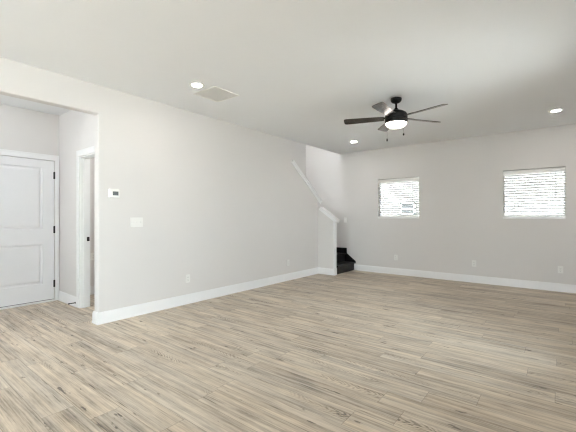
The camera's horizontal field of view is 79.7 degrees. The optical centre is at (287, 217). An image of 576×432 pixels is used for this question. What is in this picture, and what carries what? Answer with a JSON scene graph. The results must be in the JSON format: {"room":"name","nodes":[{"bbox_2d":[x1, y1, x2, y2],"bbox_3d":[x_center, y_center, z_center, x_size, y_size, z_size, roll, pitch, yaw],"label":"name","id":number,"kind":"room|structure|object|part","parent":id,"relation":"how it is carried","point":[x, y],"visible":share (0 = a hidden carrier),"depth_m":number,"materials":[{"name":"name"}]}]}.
{"room":"empty living room","nodes":[
{"label":"empty living room","id":0,"kind":"room"},
{"bbox_2d":[0,104,93,299],"bbox_3d":[-4.949,-0.144,3.295,0.150,2.740,7.750,0,0,38],"label":"wall","id":1,"kind":"structure","parent":0,"point":[21,129],"depth_m":4.90,"materials":[{"name":"paint"}]},
{"bbox_2d":[0,155,54,309],"bbox_3d":[-3.760,0.197,4.746,0.220,2.058,0.946,0,0,38],"label":"door","id":2,"kind":"structure","parent":1,"relation":"in","point":[27,228],"depth_m":4.82,"materials":[{"name":"paint"}]},
{"bbox_2d":[0,149,58,299],"bbox_3d":[-3.731,0.158,4.703,0.020,2.136,1.066,0,0,38],"label":"trim","id":3,"kind":"structure","parent":1,"relation":"attached to","point":[6,152],"depth_m":5.08,"materials":[{"name":"paint"}]},
{"bbox_2d":[90,286,93,294],"bbox_3d":[-2.941,1.158,5.704,0.022,0.135,1.240,0,0,38],"label":"baseboard","id":4,"kind":"structure","parent":1,"relation":"attached to","point":[91,287],"depth_m":5.48,"materials":[{"name":"paint"}]},
{"bbox_2d":[59,110,93,295],"bbox_3d":[-2.746,-0.144,4.687,1.587,2.740,0.115,0,0,38],"label":"wall","id":5,"kind":"structure","parent":0,"point":[76,129],"depth_m":4.89,"materials":[{"name":"paint"}]},
{"bbox_2d":[58,291,75,306],"bbox_3d":[-3.145,1.158,4.915,0.678,0.135,0.022,0,0,38],"label":"baseboard","id":6,"kind":"structure","parent":5,"relation":"attached to","point":[64,297],"depth_m":4.91,"materials":[{"name":"paint"}]},
{"bbox_2d":[76,146,93,307],"bbox_3d":[-2.473,0.203,4.472,0.750,2.045,0.119,0,0,38],"label":"door frame","id":7,"kind":"structure","parent":5,"relation":"in","point":[84,160],"depth_m":4.67,"materials":[{"name":"paint"}]},
{"bbox_2d":[0,57,317,312],"bbox_3d":[-2.693,-0.289,3.379,0.115,3.030,10.675,0,0,38],"label":"wall","id":8,"kind":"structure","parent":0,"point":[220,203],"depth_m":4.75,"materials":[{"name":"paint"}]},
{"bbox_2d":[92,311,97,324],"bbox_3d":[-2.226,1.158,3.981,0.131,0.135,0.022,0,0,38],"label":"baseboard","id":9,"kind":"structure","parent":8,"relation":"attached to","point":[94,312],"depth_m":3.98,"materials":[{"name":"paint"}]},
{"bbox_2d":[108,189,119,197],"bbox_3d":[-2.053,-0.283,4.074,0.030,0.102,0.122,0,0,38],"label":"thermostat","id":10,"kind":"object","parent":8,"relation":"attached to","point":[112,193],"visible":1,"depth_m":4.06,"materials":[{"name":"white plastic"}]},
{"bbox_2d":[130,217,142,226],"bbox_3d":[-1.882,0.062,4.301,0.018,0.120,0.165,0,0,38],"label":"light switch","id":11,"kind":"object","parent":8,"relation":"attached to","point":[134,221],"visible":1,"depth_m":4.30,"materials":[{"name":"white plastic"}]},
{"bbox_2d":[186,274,189,282],"bbox_3d":[-1.420,0.870,4.894,0.010,0.117,0.072,0,0,38],"label":"wall outlet","id":12,"kind":"object","parent":8,"relation":"attached to","point":[187,275],"visible":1,"depth_m":4.89,"materials":[{"name":"white plastic"}]},
{"bbox_2d":[96,267,317,324],"bbox_3d":[-0.755,1.158,5.728,0.022,0.135,4.587,0,0,38],"label":"baseboard","id":13,"kind":"structure","parent":8,"relation":"attached to","point":[108,316],"depth_m":4.91,"materials":[{"name":"paint"}]},
{"bbox_2d":[292,160,321,203],"bbox_3d":[0.354,-0.716,7.247,0.167,0.847,1.087,0,0,38],"label":"trim","id":14,"kind":"structure","parent":8,"relation":"attached to","point":[295,165],"depth_m":7.16,"materials":[{"name":"paint"}]},
{"bbox_2d":[0,270,575,431],"bbox_3d":[-1.127,1.301,2.811,7.350,0.150,11.720,0,0,38],"label":"floor","id":15,"kind":"structure","parent":0,"point":[354,350],"depth_m":2.95,"materials":[{"name":"brown wood"}]},
{"bbox_2d":[337,247,355,273],"bbox_3d":[-0.126,-0.199,6.980,1.422,2.850,3.689,0,0,38],"label":"staircase","id":16,"kind":"structure","parent":15,"relation":"on","point":[345,262],"depth_m":7.95,"materials":[{"name":"black wood"}]},
{"bbox_2d":[0,0,575,153],"bbox_3d":[-1.001,-1.664,2.730,7.051,0.300,11.750,0,0,38],"label":"ceiling","id":17,"kind":"structure","parent":0,"point":[297,69],"depth_m":3.29,"materials":[{"name":"paint"}]},
{"bbox_2d":[189,82,204,87],"bbox_3d":[-1.042,-1.511,3.953,0.172,0.007,0.172,0,0,38],"label":"recessed light","id":18,"kind":"object","parent":17,"relation":"in","point":[193,84],"visible":1,"depth_m":3.95,"materials":[{"name":"white plastic"}]},
{"bbox_2d":[194,86,238,102],"bbox_3d":[-0.883,-1.509,4.249,0.410,0.010,0.386,0,0,38],"label":"ceiling vent","id":19,"kind":"object","parent":17,"relation":"in","point":[216,94],"visible":1,"depth_m":4.24,"materials":[{"name":"white plastic"}]},
{"bbox_2d":[344,97,447,140],"bbox_3d":[1.358,-1.241,4.362,1.281,0.547,1.240,0,0,38],"label":"ceiling fan","id":20,"kind":"object","parent":17,"relation":"hanging from","point":[396,118],"visible":1,"depth_m":4.33,"materials":[{"name":"black metal"}]},
{"bbox_3d":[0.992,-1.268,4.522,0.511,0.007,0.140,0,-12,18],"label":"blade","id":21,"kind":"part","parent":20,"relation":"part of","materials":[{"name":"brown wood"}]},
{"bbox_3d":[1.376,-1.268,4.805,0.140,0.007,0.511,12,0,0],"label":"blade","id":22,"kind":"part","parent":20,"relation":"part of","materials":[{"name":"brown wood"}]},
{"bbox_3d":[1.142,-1.268,4.070,0.140,0.007,0.511,-15,-9,35],"label":"blade","id":23,"kind":"part","parent":20,"relation":"part of","materials":[{"name":"brown wood"}]},
{"bbox_3d":[1.379,-1.168,4.400,0.258,0.061,0.258,0,0,38],"label":"lamp shade","id":24,"kind":"part","parent":20,"relation":"part of","materials":[{"name":"white glass"}]},
{"bbox_3d":[1.764,-1.268,4.527,0.511,0.007,0.140,0,12,-18],"label":"blade","id":25,"kind":"part","parent":20,"relation":"part of","materials":[{"name":"brown wood"}]},
{"bbox_3d":[1.619,-1.268,4.073,0.140,0.007,0.511,-15,9,-35],"label":"blade","id":26,"kind":"part","parent":20,"relation":"part of","materials":[{"name":"brown wood"}]},
{"bbox_2d":[548,109,563,112],"bbox_3d":[3.803,-1.511,4.896,0.172,0.007,0.172,0,0,38],"label":"recessed light","id":27,"kind":"object","parent":17,"relation":"in","point":[554,110],"visible":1,"depth_m":4.88,"materials":[{"name":"white plastic"}]},
{"bbox_2d":[292,141,305,176],"bbox_3d":[-0.795,-1.524,7.406,0.150,5.500,3.850,0,0,38],"label":"wall","id":28,"kind":"structure","parent":0,"point":[298,149],"depth_m":8.69,"materials":[{"name":"paint"}]},
{"bbox_2d":[318,206,332,268],"bbox_3d":[0.793,0.488,7.475,0.522,1.476,0.075,0,0,38],"label":"wall","id":29,"kind":"structure","parent":0,"point":[325,224],"depth_m":7.42,"materials":[{"name":"paint"}]},
{"bbox_2d":[318,267,332,274],"bbox_3d":[0.805,1.158,7.404,0.397,0.135,0.022,0,0,38],"label":"baseboard","id":30,"kind":"structure","parent":29,"relation":"attached to","point":[327,271],"depth_m":7.40,"materials":[{"name":"paint"}]},
{"bbox_2d":[319,207,339,222],"bbox_3d":[0.886,-0.051,7.402,0.466,0.349,0.125,0,0,38],"label":"trim","id":31,"kind":"structure","parent":29,"relation":"attached to","point":[327,213],"depth_m":7.35,"materials":[{"name":"paint"}]},
{"bbox_2d":[333,221,336,274],"bbox_3d":[0.997,0.637,7.310,0.030,1.177,0.111,0,0,38],"label":"trim","id":32,"kind":"structure","parent":29,"relation":"attached to","point":[334,223],"depth_m":7.28,"materials":[{"name":"paint"}]},
{"bbox_2d":[306,124,575,284],"bbox_3d":[2.871,-1.524,7.064,6.333,5.500,0.150,0,0,38],"label":"wall","id":33,"kind":"structure","parent":0,"point":[461,221],"depth_m":6.67,"materials":[{"name":"paint"}]},
{"bbox_2d":[378,177,418,218],"bbox_3d":[2.392,-0.404,7.437,0.892,0.864,0.156,0,0,38],"label":"window","id":34,"kind":"structure","parent":33,"relation":"in","point":[380,217],"depth_m":7.42,"materials":[{"name":"white plastic"}]},
{"bbox_2d":[378,177,418,214],"bbox_3d":[2.366,-0.420,7.405,0.886,0.804,0.078,0,0,38],"label":"window blind","id":35,"kind":"object","parent":34,"relation":"attached to","point":[404,180],"visible":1,"depth_m":7.41,"materials":[{"name":"white plastic"}]},
{"bbox_3d":[2.373,0.007,7.413,0.892,0.042,0.096,0,0,38],"label":"sill","id":36,"kind":"part","parent":34,"relation":"part of","materials":[{"name":"paint"}]},
{"bbox_2d":[354,264,575,292],"bbox_3d":[3.360,1.158,6.569,4.652,0.135,0.022,0,0,38],"label":"baseboard","id":37,"kind":"structure","parent":33,"relation":"attached to","point":[569,288],"depth_m":6.46,"materials":[{"name":"paint"}]},
{"bbox_2d":[503,167,565,218],"bbox_3d":[4.247,-0.404,5.976,0.872,0.864,0.156,0,0,38],"label":"window","id":38,"kind":"structure","parent":33,"relation":"in","point":[504,217],"depth_m":5.90,"materials":[{"name":"white plastic"}]},
{"bbox_2d":[503,167,564,215],"bbox_3d":[4.221,-0.420,5.944,0.866,0.804,0.078,0,0,38],"label":"window blind","id":39,"kind":"object","parent":38,"relation":"attached to","point":[559,170],"visible":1,"depth_m":5.92,"materials":[{"name":"white plastic"}]},
{"bbox_3d":[4.228,-0.027,5.952,0.862,0.018,0.050,0,0,38],"label":"rail","id":40,"kind":"part","parent":39,"relation":"part of","materials":[{"name":"white plastic"}]},
{"bbox_3d":[4.228,0.007,5.952,0.872,0.042,0.096,0,0,38],"label":"sill","id":41,"kind":"part","parent":38,"relation":"part of","materials":[{"name":"paint"}]},
{"bbox_2d":[558,266,562,272],"bbox_3d":[4.490,0.864,5.686,0.072,0.117,0.010,0,0,38],"label":"wall outlet","id":42,"kind":"object","parent":33,"relation":"attached to","point":[560,268],"visible":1,"depth_m":5.68,"materials":[{"name":"white plastic"}]},
{"label":"outside","id":43,"kind":"structure","parent":0,"visible":0},
{"bbox_3d":[3.094,1.576,3.927,60.000,0.300,70.000,0,0,38],"label":"ground","id":44,"kind":"structure","parent":43,"visible":0},
{"bbox_2d":[381,171,563,216],"bbox_3d":[6.092,-2.674,12.578,21.800,8.200,6.800,0,0,38],"label":"house","id":45,"kind":"structure","parent":44,"relation":"on","point":[387,194],"depth_m":8.88,"materials":[{"name":"grey paint"}]},
{"bbox_3d":[3.694,-0.264,10.639,0.365,0.280,0.015,0,0,38],"label":"pane","id":46,"kind":"part","parent":45,"relation":"part of","materials":[{"name":"glass"}]}
]}

